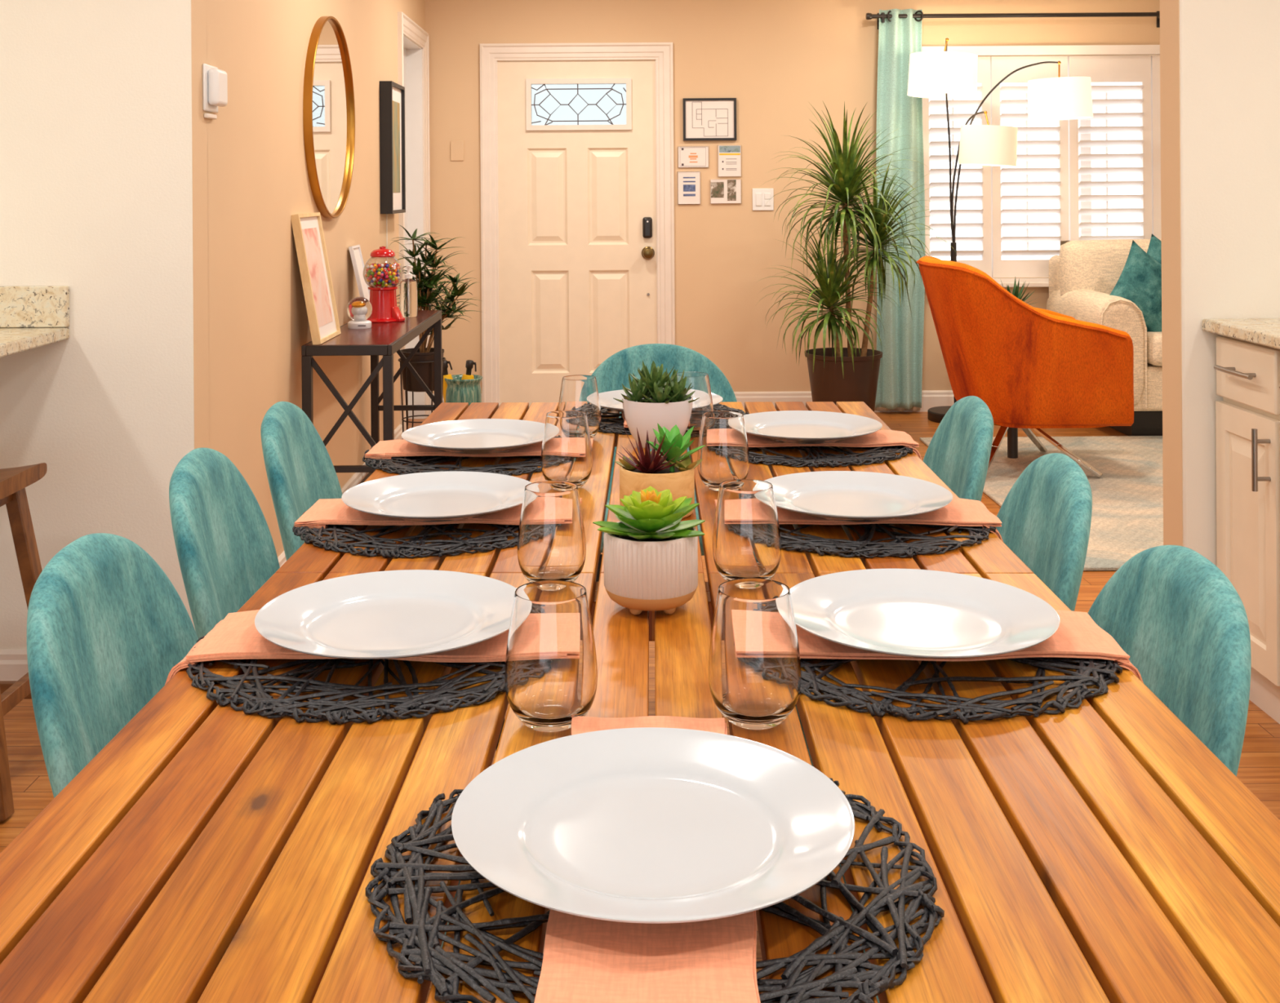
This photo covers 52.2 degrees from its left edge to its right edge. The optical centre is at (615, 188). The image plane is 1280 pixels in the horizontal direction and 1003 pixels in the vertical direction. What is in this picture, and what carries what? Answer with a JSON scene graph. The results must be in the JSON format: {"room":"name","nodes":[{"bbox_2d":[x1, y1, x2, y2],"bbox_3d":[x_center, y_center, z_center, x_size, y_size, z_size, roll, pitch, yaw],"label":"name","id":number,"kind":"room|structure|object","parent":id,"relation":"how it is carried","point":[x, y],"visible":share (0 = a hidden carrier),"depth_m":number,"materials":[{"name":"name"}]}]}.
{"room":"dining room","nodes":[
{"label":"dining room","id":0,"kind":"room"},
{"bbox_2d":[0,0,195,649],"bbox_3d":[-2.223,0.031,3.285,2.354,2.450,0.120,0,0,0],"label":"wall","id":1,"kind":"structure","parent":0,"point":[96,175],"depth_m":3.23,"materials":[{"name":"beige paint"}]},
{"bbox_2d":[0,649,28,680],"bbox_3d":[-2.164,1.199,3.217,2.255,0.112,0.016,0,0,0],"label":"baseboard","id":2,"kind":"structure","parent":1,"relation":"attached to","point":[13,663],"depth_m":3.21,"materials":[{"name":"white paint"}]},
{"bbox_2d":[0,285,69,328],"bbox_3d":[-2.298,0.297,3.213,1.900,0.101,0.021,0,0,0],"label":"backsplash","id":3,"kind":"structure","parent":1,"relation":"attached to","point":[20,306],"depth_m":3.20,"materials":[{"name":"stone"}]},
{"bbox_2d":[206,0,425,557],"bbox_3d":[-1.105,0.023,5.272,0.120,2.451,3.855,0,0,0],"label":"wall","id":4,"kind":"structure","parent":0,"point":[258,177],"depth_m":4.02,"materials":[{"name":"beige paint"}]},
{"bbox_2d":[191,0,209,448],"bbox_3d":[-1.046,0.022,3.286,0.002,2.450,0.120,0,0,0],"label":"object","id":5,"kind":"structure","parent":4,"relation":"attached to","point":[198,7],"depth_m":3.28,"materials":[{"name":"beige paint"}]},
{"bbox_2d":[202,63,227,119],"bbox_3d":[-1.029,-0.249,3.360,0.036,0.138,0.110,0,0,0],"label":"thermostat","id":6,"kind":"object","parent":4,"relation":"attached to","point":[215,80],"visible":1,"depth_m":3.32,"materials":[{"name":"white plastic"}]},
{"bbox_2d":[302,16,355,217],"bbox_3d":[-1.032,-0.258,4.735,0.030,0.730,0.730,0,0,0],"label":"round mirror","id":7,"kind":"object","parent":4,"relation":"attached to","point":[328,93],"visible":1,"depth_m":4.70,"materials":[{"name":"gold metal"}]},
{"bbox_2d":[277,423,402,567],"bbox_3d":[-1.029,1.190,4.753,0.016,0.115,3.053,0,0,0],"label":"baseboard","id":8,"kind":"structure","parent":4,"relation":"attached to","point":[357,477],"depth_m":5.15,"materials":[{"name":"white paint"}]},
{"bbox_2d":[379,80,405,213],"bbox_3d":[-1.019,-0.183,5.970,0.055,0.590,0.360,0,0,0],"label":"framed picture","id":9,"kind":"object","parent":4,"relation":"attached to","point":[392,95],"visible":1,"depth_m":5.79,"materials":[{"name":"wood"}]},
{"bbox_2d":[392,100,399,192],"bbox_3d":[-1.005,-0.191,5.970,0.002,0.415,0.220,0,0,0],"label":"print","id":10,"kind":"object","parent":9,"relation":"attached to","point":[396,104],"depth_m":5.98},
{"bbox_2d":[403,35,424,420],"bbox_3d":[-1.106,0.238,6.730,0.125,2.020,0.720,0,0,0],"label":"door","id":11,"kind":"structure","parent":4,"relation":"in","point":[412,52],"depth_m":7.08,"materials":[{"name":"white wood"}]},
{"bbox_2d":[397,11,431,431],"bbox_3d":[-1.031,0.197,6.730,0.026,2.100,0.890,0,0,0],"label":"trim","id":12,"kind":"structure","parent":4,"relation":"attached to","point":[406,27],"depth_m":7.08,"materials":[{"name":"white paint"}]},
{"bbox_2d":[0,412,1279,1002],"bbox_3d":[0.659,1.285,2.175,8.100,0.100,10.350,0,0,0],"label":"floor","id":13,"kind":"structure","parent":0,"point":[1259,768],"depth_m":2.93,"materials":[{"name":"brown wood"}]},
{"bbox_2d":[0,462,47,822],"bbox_3d":[-1.459,0.923,2.735,0.519,0.653,0.351,0,0,0],"label":"counter stool","id":14,"kind":"object","parent":13,"relation":"on","point":[14,482],"visible":0.69,"depth_m":2.80,"materials":[{"name":"brown wood"}]},
{"bbox_2d":[0,285,69,357],"bbox_3d":[-2.295,0.751,2.124,1.900,1.010,2.199,0,0,0],"label":"countertop","id":15,"kind":"structure","parent":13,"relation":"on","point":[32,317],"depth_m":3.20,"materials":[{"name":"stone"}]},
{"bbox_2d":[168,448,279,639],"bbox_3d":[-0.423,0.824,2.046,0.501,0.831,0.425,0,0,-3],"label":"dining chair","id":16,"kind":"object","parent":13,"relation":"on","point":[226,551],"visible":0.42,"depth_m":2.00,"materials":[{"name":"teal fabric"}]},
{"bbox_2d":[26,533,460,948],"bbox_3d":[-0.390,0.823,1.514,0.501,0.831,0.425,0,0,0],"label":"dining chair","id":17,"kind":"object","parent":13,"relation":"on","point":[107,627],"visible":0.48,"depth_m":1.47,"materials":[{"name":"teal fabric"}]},
{"bbox_2d":[301,310,442,484],"bbox_3d":[-0.859,0.874,4.780,0.290,0.745,1.200,0,0,0],"label":"console table","id":18,"kind":"object","parent":13,"relation":"on","point":[384,339],"visible":0.61,"depth_m":4.23,"materials":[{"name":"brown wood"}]},
{"bbox_2d":[290,212,341,344],"bbox_3d":[-0.998,0.293,4.355,0.096,0.424,0.310,0,0,0],"label":"framed picture","id":19,"kind":"object","parent":18,"relation":"on","point":[308,230],"visible":1,"depth_m":4.33,"materials":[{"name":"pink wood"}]},
{"bbox_2d":[302,227,333,327],"bbox_3d":[-0.994,0.292,4.355,0.002,0.325,0.210,-10,0,0],"label":"print","id":20,"kind":"object","parent":19,"relation":"attached to","point":[310,236],"depth_m":4.35},
{"bbox_2d":[348,244,369,301],"bbox_3d":[-0.997,0.363,5.140,0.076,0.281,0.150,0,0,0],"label":"framed card","id":21,"kind":"object","parent":18,"relation":"on","point":[355,251],"visible":0.56,"depth_m":5.13,"materials":[{"name":"white paper"}]},
{"bbox_2d":[346,297,372,328],"bbox_3d":[-0.922,0.446,4.700,0.090,0.112,0.090,0,0,0],"label":"snow globe","id":22,"kind":"object","parent":18,"relation":"on","point":[359,309],"visible":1,"depth_m":4.67,"materials":[{"name":"glass"}]},
{"bbox_2d":[363,246,404,322],"bbox_3d":[-0.877,0.361,4.950,0.157,0.281,0.147,0,0,0],"label":"machine","id":23,"kind":"object","parent":18,"relation":"on","point":[383,298],"visible":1,"depth_m":4.91,"materials":[{"name":"red metal"}]},
{"bbox_2d":[400,265,417,317],"bbox_3d":[-0.812,0.401,5.120,0.068,0.200,0.068,0,0,0],"label":"sanitizer bottle","id":24,"kind":"object","parent":18,"relation":"on","point":[408,286],"visible":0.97,"depth_m":5.09,"materials":[{"name":"white"}]},
{"bbox_2d":[260,401,505,750],"bbox_3d":[-0.409,0.823,2.497,0.501,0.831,0.425,0,0,-2],"label":"dining chair","id":25,"kind":"object","parent":13,"relation":"on","point":[300,471],"visible":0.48,"depth_m":2.43,"materials":[{"name":"teal fabric"}]},
{"bbox_2d":[391,224,483,432],"bbox_3d":[-0.817,0.698,5.942,0.440,1.081,0.408,0,0,3],"label":"palm","id":26,"kind":"object","parent":13,"relation":"on","point":[423,361],"visible":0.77,"depth_m":5.89,"materials":[{"name":"green plant"}]},
{"bbox_2d":[444,374,482,405],"bbox_3d":[-0.792,1.114,6.800,0.200,0.266,0.200,0,0,0],"label":"glazed pot","id":27,"kind":"object","parent":13,"relation":"on","point":[458,390],"visible":0.56,"depth_m":6.72,"materials":[{"name":"teal ceramic"}]},
{"bbox_2d":[0,401,1279,1002],"bbox_3d":[0.050,0.852,1.726,0.919,0.775,2.232,0,0,2],"label":"dining table","id":28,"kind":"object","parent":13,"relation":"on","point":[1099,851],"visible":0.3,"depth_m":0.96,"materials":[{"name":"brown wood"}]},
{"bbox_2d":[186,607,506,724],"bbox_3d":[-0.236,0.462,1.325,0.378,0.011,0.376,0,0,-40],"label":"placemat","id":29,"kind":"object","parent":28,"relation":"on","point":[432,701],"visible":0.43,"depth_m":1.20,"materials":[{"name":"black wicker"}]},
{"bbox_2d":[164,609,509,684],"bbox_3d":[-0.237,0.479,1.325,0.416,0.061,0.134,0,0,2],"label":"napkin","id":30,"kind":"object","parent":29,"relation":"on","point":[236,637],"visible":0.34,"depth_m":1.28,"materials":[{"name":"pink fabric"}]},
{"bbox_2d":[254,569,516,659],"bbox_3d":[-0.225,0.438,1.325,0.273,0.022,0.273,0,0,-40],"label":"dinner plate","id":31,"kind":"object","parent":30,"relation":"on","point":[403,613],"visible":0.94,"depth_m":1.35,"materials":[{"name":"ceramic"}]},
{"bbox_2d":[292,511,519,558],"bbox_3d":[-0.258,0.462,1.836,0.378,0.011,0.376,0,0,-8],"label":"placemat","id":32,"kind":"object","parent":28,"relation":"on","point":[458,545],"visible":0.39,"depth_m":1.70,"materials":[{"name":"black wicker"}]},
{"bbox_2d":[293,497,582,528],"bbox_3d":[-0.244,0.479,1.836,0.388,0.061,0.136,0,0,2],"label":"napkin","id":33,"kind":"object","parent":32,"relation":"on","point":[325,512],"visible":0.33,"depth_m":1.78,"materials":[{"name":"pink fabric"}]},
{"bbox_2d":[341,471,531,521],"bbox_3d":[-0.246,0.438,1.835,0.273,0.022,0.273,0,0,-30],"label":"dinner plate","id":34,"kind":"object","parent":33,"relation":"on","point":[450,495],"visible":0.94,"depth_m":1.87,"materials":[{"name":"ceramic"}]},
{"bbox_2d":[362,438,542,475],"bbox_3d":[-0.249,0.462,2.284,0.378,0.011,0.376,0,0,23],"label":"placemat","id":35,"kind":"object","parent":28,"relation":"on","point":[531,465],"visible":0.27,"depth_m":2.16,"materials":[{"name":"grey wicker"}]},
{"bbox_2d":[364,438,593,470],"bbox_3d":[-0.234,0.479,2.286,0.389,0.061,0.138,0,0,2],"label":"napkin","id":36,"kind":"object","parent":35,"relation":"on","point":[383,450],"visible":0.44,"depth_m":2.23,"materials":[{"name":"pink fabric"}]},
{"bbox_2d":[401,418,545,453],"bbox_3d":[-0.237,0.438,2.285,0.273,0.022,0.273,0,0,-21],"label":"dinner plate","id":37,"kind":"object","parent":36,"relation":"on","point":[474,436],"visible":0.94,"depth_m":2.33,"materials":[{"name":"ceramic"}]},
{"bbox_2d":[504,580,597,733],"bbox_3d":[-0.056,0.407,1.135,0.081,0.115,0.081,0,0,27],"label":"wine glass","id":38,"kind":"object","parent":28,"relation":"on","point":[551,669],"visible":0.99,"depth_m":1.10,"materials":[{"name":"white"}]},
{"bbox_2d":[517,480,586,582],"bbox_3d":[-0.075,0.408,1.532,0.081,0.115,0.081,0,0,-27],"label":"wine glass","id":39,"kind":"object","parent":28,"relation":"on","point":[552,543],"visible":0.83,"depth_m":1.50,"materials":[{"name":"white"}]},
{"bbox_2d":[540,410,592,488],"bbox_3d":[-0.076,0.408,2.030,0.081,0.115,0.081,0,0,-27],"label":"wine glass","id":40,"kind":"object","parent":28,"relation":"on","point":[566,455],"visible":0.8,"depth_m":2.00,"materials":[{"name":"white"}]},
{"bbox_2d":[558,374,601,438],"bbox_3d":[-0.067,0.407,2.420,0.081,0.115,0.081,0,0,27],"label":"wine glass","id":41,"kind":"object","parent":28,"relation":"on","point":[580,393],"visible":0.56,"depth_m":2.39,"materials":[{"name":"white"}]},
{"bbox_2d":[592,486,705,615],"bbox_3d":[0.037,0.400,1.447,0.125,0.130,0.121,0,0,0],"label":"potted succulent","id":42,"kind":"object","parent":28,"relation":"on","point":[651,556],"visible":1,"depth_m":1.41,"materials":[{"name":"grey ceramic"}]},
{"bbox_2d":[603,521,697,611],"bbox_3d":[0.039,0.418,1.447,0.104,0.080,0.104,0,0,0],"label":"pot","id":43,"kind":"object","parent":42,"relation":"on","point":[653,568],"depth_m":1.41,"materials":[{"name":"beige ceramic"}]},
{"bbox_2d":[365,777,944,1002],"bbox_3d":[0.025,0.460,0.884,0.378,0.011,0.378,0,0,39],"label":"placemat","id":44,"kind":"object","parent":28,"relation":"on","point":[798,986],"visible":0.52,"depth_m":0.81,"materials":[{"name":"black wicker"}]},
{"bbox_2d":[533,715,760,1002],"bbox_3d":[0.025,0.476,0.850,0.137,0.059,0.518,0,0,2],"label":"napkin","id":45,"kind":"object","parent":44,"relation":"on","point":[585,960],"visible":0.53,"depth_m":0.76,"materials":[{"name":"pink fabric"}]},
{"bbox_2d":[451,727,854,924],"bbox_3d":[0.025,0.436,0.893,0.273,0.022,0.273,0,0,0],"label":"dinner plate","id":46,"kind":"object","parent":45,"relation":"on","point":[644,825],"visible":1,"depth_m":0.90,"materials":[{"name":"ceramic"}]},
{"bbox_2d":[613,360,699,448],"bbox_3d":[0.069,0.387,2.359,0.149,0.156,0.142,0,0,-6],"label":"potted succulent","id":47,"kind":"object","parent":28,"relation":"on","point":[655,398],"visible":0.97,"depth_m":2.32,"materials":[{"name":"white ceramic"}]},
{"bbox_2d":[622,393,693,448],"bbox_3d":[0.076,0.421,2.360,0.130,0.088,0.130,0,0,0],"label":"pot","id":48,"kind":"object","parent":47,"relation":"on","point":[643,412],"depth_m":2.31,"materials":[{"name":"white ceramic"}]},
{"bbox_2d":[613,423,705,519],"bbox_3d":[0.058,0.399,1.866,0.131,0.130,0.116,0,0,-29],"label":"potted succulent","id":49,"kind":"object","parent":28,"relation":"on","point":[663,470],"visible":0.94,"depth_m":1.84,"materials":[{"name":"plant"}]},
{"bbox_2d":[619,459,694,519],"bbox_3d":[0.059,0.431,1.865,0.107,0.068,0.107,0,0,0],"label":"pot","id":50,"kind":"object","parent":49,"relation":"on","point":[677,476],"depth_m":1.83,"materials":[{"name":"orange ceramic"}]},
{"bbox_2d":[598,403,748,435],"bbox_3d":[0.081,0.459,2.640,0.376,0.011,0.378,0,0,-36],"label":"placemat","id":51,"kind":"object","parent":28,"relation":"on","point":[616,428],"visible":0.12,"depth_m":2.58,"materials":[{"name":"black wicker"}]},
{"bbox_2d":[622,413,628,427],"bbox_3d":[0.081,0.476,2.665,0.135,0.061,0.391,0,0,2],"label":"napkin","id":52,"kind":"object","parent":51,"relation":"on","point":[625,425],"visible":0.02,"depth_m":2.51,"materials":[{"name":"pink fabric"}]},
{"bbox_2d":[598,389,722,413],"bbox_3d":[0.080,0.436,2.640,0.273,0.022,0.273,0,0,-11],"label":"dinner plate","id":53,"kind":"object","parent":52,"relation":"on","point":[607,401],"visible":0.23,"depth_m":2.67,"materials":[{"name":"ceramic"}]},
{"bbox_2d":[676,372,713,437],"bbox_3d":[0.143,0.406,2.450,0.081,0.115,0.081,0,0,-27],"label":"wine glass","id":54,"kind":"object","parent":28,"relation":"on","point":[700,381],"visible":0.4,"depth_m":2.42,"materials":[{"name":"white"}]},
{"bbox_2d":[697,411,749,491],"bbox_3d":[0.166,0.406,2.013,0.081,0.115,0.081,0,0,27],"label":"wine glass","id":55,"kind":"object","parent":28,"relation":"on","point":[725,455],"visible":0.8,"depth_m":1.98,"materials":[{"name":"white"}]},
{"bbox_2d":[712,479,781,581],"bbox_3d":[0.154,0.406,1.534,0.081,0.115,0.081,0,0,-27],"label":"wine glass","id":56,"kind":"object","parent":28,"relation":"on","point":[747,541],"visible":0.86,"depth_m":1.50,"materials":[{"name":"white"}]},
{"bbox_2d":[708,577,801,730],"bbox_3d":[0.121,0.406,1.137,0.081,0.115,0.081,0,0,-27],"label":"wine glass","id":57,"kind":"object","parent":28,"relation":"on","point":[755,674],"visible":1,"depth_m":1.11,"materials":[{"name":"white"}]},
{"bbox_2d":[748,429,913,467],"bbox_3d":[0.342,0.457,2.349,0.378,0.011,0.378,0,0,43],"label":"placemat","id":58,"kind":"object","parent":28,"relation":"on","point":[872,455],"visible":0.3,"depth_m":2.22,"materials":[{"name":"black wicker"}]},
{"bbox_2d":[699,430,922,460],"bbox_3d":[0.350,0.475,2.349,0.394,0.061,0.134,0,0,2],"label":"napkin","id":59,"kind":"object","parent":58,"relation":"on","point":[880,437],"visible":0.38,"depth_m":2.29,"materials":[{"name":"pink fabric"}]},
{"bbox_2d":[743,410,882,444],"bbox_3d":[0.341,0.434,2.350,0.273,0.022,0.273,0,0,29],"label":"dinner plate","id":60,"kind":"object","parent":59,"relation":"on","point":[797,427],"visible":0.98,"depth_m":2.39,"materials":[{"name":"ceramic"}]},
{"bbox_2d":[778,523,995,558],"bbox_3d":[0.332,0.458,1.820,0.378,0.011,0.378,0,0,12],"label":"placemat","id":61,"kind":"object","parent":28,"relation":"on","point":[862,547],"visible":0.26,"depth_m":1.68,"materials":[{"name":"black wicker"}]},
{"bbox_2d":[714,497,1003,542],"bbox_3d":[0.337,0.475,1.818,0.391,0.061,0.134,0,0,2],"label":"napkin","id":62,"kind":"object","parent":61,"relation":"on","point":[959,512],"visible":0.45,"depth_m":1.76,"materials":[{"name":"pink fabric"}]},
{"bbox_2d":[764,471,952,522],"bbox_3d":[0.329,0.434,1.819,0.273,0.022,0.273,0,0,20],"label":"dinner plate","id":63,"kind":"object","parent":62,"relation":"on","point":[835,495],"visible":0.91,"depth_m":1.85,"materials":[{"name":"ceramic"}]},
{"bbox_2d":[799,657,1122,724],"bbox_3d":[0.306,0.458,1.316,0.378,0.011,0.378,0,0,-19],"label":"placemat","id":64,"kind":"object","parent":28,"relation":"on","point":[1080,679],"visible":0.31,"depth_m":1.18,"materials":[{"name":"black wicker"}]},
{"bbox_2d":[795,609,1143,683],"bbox_3d":[0.317,0.475,1.316,0.404,0.061,0.136,0,0,2],"label":"napkin","id":65,"kind":"object","parent":64,"relation":"on","point":[1077,635],"visible":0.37,"depth_m":1.26,"materials":[{"name":"pink fabric"}]},
{"bbox_2d":[790,568,1059,658],"bbox_3d":[0.304,0.434,1.317,0.273,0.022,0.273,0,0,10],"label":"dinner plate","id":66,"kind":"object","parent":65,"relation":"on","point":[901,612],"visible":0.99,"depth_m":1.34,"materials":[{"name":"ceramic"}]},
{"bbox_2d":[591,343,737,582],"bbox_3d":[0.111,0.820,3.172,0.425,0.831,0.501,0,0,0],"label":"dining chair","id":67,"kind":"object","parent":13,"relation":"on","point":[614,371],"visible":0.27,"depth_m":3.37,"materials":[{"name":"teal fabric"}]},
{"bbox_2d":[758,101,956,412],"bbox_3d":[1.178,0.399,6.502,0.962,1.665,0.856,0,0,-22],"label":"dracaena","id":68,"kind":"object","parent":13,"relation":"on","point":[837,373],"visible":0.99,"depth_m":6.42,"materials":[{"name":"plant"}]},
{"bbox_2d":[804,347,882,412],"bbox_3d":[1.135,1.023,6.500,0.384,0.418,0.384,0,0,0],"label":"pot","id":69,"kind":"object","parent":68,"relation":"on","point":[828,383],"depth_m":6.36,"materials":[{"name":"brown ceramic"}]},
{"bbox_2d":[763,453,1092,993],"bbox_3d":[0.443,0.817,1.963,0.501,0.831,0.425,0,0,4],"label":"dining chair","id":70,"kind":"object","parent":13,"relation":"on","point":[1045,517],"visible":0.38,"depth_m":1.89,"materials":[{"name":"teal fabric"}]},
{"bbox_2d":[922,395,993,501],"bbox_3d":[0.462,0.817,2.511,0.501,0.831,0.425,0,0,3],"label":"dining chair","id":71,"kind":"object","parent":13,"relation":"on","point":[958,452],"visible":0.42,"depth_m":2.44,"materials":[{"name":"teal fabric"}]},
{"bbox_2d":[906,37,1093,422],"bbox_3d":[1.997,0.218,6.836,0.939,2.016,0.482,0,0,0],"label":"arc floor lamp","id":72,"kind":"object","parent":13,"relation":"on","point":[944,74],"visible":0.88,"depth_m":6.65,"materials":[{"name":"white fabric"}]},
{"bbox_2d":[920,435,1163,571],"bbox_3d":[2.847,1.213,5.285,2.724,0.013,2.190,0,0,0],"label":"area rug","id":73,"kind":"object","parent":13,"relation":"on","point":[1127,513],"visible":0.43,"depth_m":5.33,"materials":[{"name":"beige carpet"}]},
{"bbox_2d":[916,256,1133,477],"bbox_3d":[1.735,0.756,5.700,0.795,0.910,0.725,0,0,0],"label":"armchair","id":74,"kind":"object","parent":73,"relation":"on","point":[1034,368],"visible":0.96,"depth_m":5.36,"materials":[{"name":"orange fabric"}]},
{"bbox_2d":[839,545,1251,1002],"bbox_3d":[0.406,0.818,1.436,0.501,0.831,0.425,0,0,2],"label":"dining chair","id":75,"kind":"object","parent":13,"relation":"on","point":[1179,620],"visible":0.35,"depth_m":1.37,"materials":[{"name":"teal fabric"}]},
{"bbox_2d":[1045,239,1162,435],"bbox_3d":[3.247,0.739,6.707,1.858,0.953,0.905,0,0,0],"label":"sofa","id":76,"kind":"object","parent":13,"relation":"on","point":[1082,278],"visible":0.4,"depth_m":6.48,"materials":[{"name":"beige fabric"}]},
{"bbox_2d":[1059,239,1161,297],"bbox_3d":[2.808,0.493,6.860,0.950,0.455,0.267,0,0,0],"label":"cushion","id":77,"kind":"object","parent":76,"relation":"on","point":[1095,265],"depth_m":6.79,"materials":[{"name":"beige fabric"}]},
{"bbox_2d":[1109,240,1161,332],"bbox_3d":[2.644,0.526,6.470,0.560,0.543,0.173,0,0,-18],"label":"throw pillow","id":78,"kind":"object","parent":76,"relation":"on","point":[1140,282],"visible":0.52,"depth_m":6.40,"materials":[{"name":"teal fabric"}]},
{"bbox_2d":[1146,331,1162,366],"bbox_3d":[2.963,0.777,6.588,0.785,0.155,0.665,0,0,0],"label":"seat cushion","id":79,"kind":"object","parent":76,"relation":"on","point":[1154,353],"depth_m":6.28,"materials":[{"name":"beige fabric"}]},
{"bbox_2d":[1213,335,1279,724],"bbox_3d":[1.756,0.790,3.058,0.640,0.876,0.305,0,0,0],"label":"base cabinet","id":80,"kind":"object","parent":13,"relation":"on","point":[1247,417],"visible":0.86,"depth_m":3.04,"materials":[{"name":"paint"}]},
{"bbox_3d":[1.755,0.790,2.438,0.640,0.876,0.305,0,0,0],"label":"base cabinet","id":81,"kind":"object","parent":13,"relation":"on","visible":0},
{"bbox_2d":[1202,318,1279,349],"bbox_3d":[1.781,0.334,2.746,0.672,0.030,0.952,0,0,0],"label":"countertop","id":82,"kind":"structure","parent":81,"relation":"on","point":[1263,331],"depth_m":3.05,"materials":[{"name":"beige stone"}]},
{"bbox_2d":[424,0,1159,394],"bbox_3d":[1.700,0.004,7.275,6.000,2.451,0.150,0,0,0],"label":"wall","id":83,"kind":"structure","parent":0,"point":[779,59],"depth_m":7.20,"materials":[{"name":"beige paint"}]},
{"bbox_2d":[497,59,657,407],"bbox_3d":[-0.211,0.259,7.203,0.895,1.965,0.114,0,0,0],"label":"door","id":84,"kind":"structure","parent":83,"relation":"in","point":[578,265],"depth_m":7.21,"materials":[{"name":"paint"}]},
{"bbox_2d":[480,42,675,406],"bbox_3d":[-0.209,0.220,7.187,1.062,2.043,0.026,0,0,0],"label":"trim","id":85,"kind":"structure","parent":83,"relation":"attached to","point":[490,53],"depth_m":7.18,"materials":[{"name":"white paint"}]},
{"bbox_2d":[677,172,701,204],"bbox_3d":[0.404,-0.004,7.190,0.128,0.183,0.020,0,0,0],"label":"picture","id":86,"kind":"object","parent":83,"relation":"attached to","point":[689,183],"visible":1,"depth_m":7.19,"materials":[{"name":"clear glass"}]},
{"bbox_2d":[432,390,954,412],"bbox_3d":[1.738,1.170,7.192,5.540,0.115,0.016,0,0,0],"label":"baseboard","id":87,"kind":"structure","parent":83,"relation":"attached to","point":[930,398],"depth_m":7.18,"materials":[{"name":"white paint"}]},
{"bbox_2d":[678,146,709,168],"bbox_3d":[0.428,-0.175,7.191,0.172,0.120,0.018,0,0,0],"label":"acrylic sign holder","id":88,"kind":"object","parent":83,"relation":"attached to","point":[688,157],"visible":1,"depth_m":7.19,"materials":[{"name":"clear glass"}]},
{"bbox_2d":[683,97,736,140],"bbox_3d":[0.518,-0.382,7.190,0.293,0.233,0.020,0,0,0],"label":"framed picture","id":89,"kind":"object","parent":83,"relation":"attached to","point":[704,118],"depth_m":7.19,"materials":[{"name":"paper"}]},
{"bbox_2d":[709,178,742,204],"bbox_3d":[0.606,0.015,7.190,0.174,0.138,0.020,0,0,0],"label":"picture","id":90,"kind":"object","parent":83,"relation":"attached to","point":[722,191],"visible":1,"depth_m":7.19,"materials":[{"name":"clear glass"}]},
{"bbox_2d":[711,179,736,200],"bbox_3d":[0.593,0.009,7.188,0.139,0.115,0.001,0,0,0],"label":"print","id":91,"kind":"object","parent":90,"relation":"attached to","point":[721,189],"depth_m":7.19},
{"bbox_2d":[717,145,742,177],"bbox_3d":[0.627,-0.153,7.190,0.132,0.178,0.020,0,0,0],"label":"acrylic sign holder","id":92,"kind":"object","parent":83,"relation":"attached to","point":[730,157],"visible":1,"depth_m":7.19,"materials":[{"name":"clear glass"}]},
{"bbox_2d":[752,188,773,210],"bbox_3d":[0.812,0.059,7.194,0.117,0.122,0.013,0,0,0],"label":"light switch","id":93,"kind":"object","parent":83,"relation":"attached to","point":[761,197],"visible":1,"depth_m":7.19,"materials":[{"name":"white plastic"}]},
{"bbox_2d":[866,10,1159,29],"bbox_3d":[2.628,-0.931,7.141,2.530,0.090,0.119,0,0,0],"label":"curtain rod","id":94,"kind":"object","parent":83,"relation":"attached to","point":[868,15],"visible":0.59,"depth_m":7.09,"materials":[{"name":"black metal"}]},
{"bbox_2d":[874,8,924,411],"bbox_3d":[1.542,0.121,7.117,0.277,2.193,0.111,0,0,0],"label":"curtain","id":95,"kind":"object","parent":94,"relation":"hanging from","point":[900,382],"visible":0.79,"depth_m":7.11,"materials":[{"name":"teal fabric"}]},
{"bbox_2d":[921,44,1159,287],"bbox_3d":[2.624,-0.126,7.240,1.990,1.325,0.200,0,0,0],"label":"window","id":96,"kind":"structure","parent":83,"relation":"in","point":[1068,49],"depth_m":7.17,"materials":[{"name":"paint"}]},
{"bbox_2d":[924,56,991,277],"bbox_3d":[1.890,-0.118,7.235,0.370,1.222,0.090,0,0,0],"label":"window shutter","id":97,"kind":"object","parent":96,"relation":"attached to","point":[984,264],"visible":0.6,"depth_m":7.22,"materials":[{"name":"paint"}]},
{"bbox_2d":[990,56,1069,277],"bbox_3d":[2.292,-0.121,7.235,0.422,1.222,0.090,0,0,0],"label":"window shutter","id":98,"kind":"object","parent":96,"relation":"attached to","point":[1001,67],"visible":0.73,"depth_m":7.22,"materials":[{"name":"paint"}]},
{"bbox_2d":[1067,55,1152,240],"bbox_3d":[2.737,-0.124,7.235,0.452,1.222,0.090,0,0,0],"label":"window shutter","id":99,"kind":"object","parent":96,"relation":"attached to","point":[1100,68],"visible":0.77,"depth_m":7.22,"materials":[{"name":"paint"}]},
{"bbox_2d":[1151,55,1161,239],"bbox_3d":[3.164,-0.127,7.235,0.389,1.222,0.090,0,0,0],"label":"window frame","id":100,"kind":"structure","parent":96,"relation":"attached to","point":[1155,60],"depth_m":7.22,"materials":[{"name":"paint"}]},
{"bbox_2d":[1179,0,1279,566],"bbox_3d":[3.049,-0.006,3.285,3.302,2.450,0.120,0,0,0],"label":"wall","id":101,"kind":"structure","parent":0,"point":[1229,50],"depth_m":3.23,"materials":[{"name":"beige paint"}]},
{"bbox_2d":[1159,0,1182,546],"bbox_3d":[1.398,0.005,3.287,0.003,2.450,0.112,0,0,0],"label":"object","id":102,"kind":"structure","parent":101,"relation":"attached to","point":[1170,104],"depth_m":3.28,"materials":[{"name":"beige paint"}]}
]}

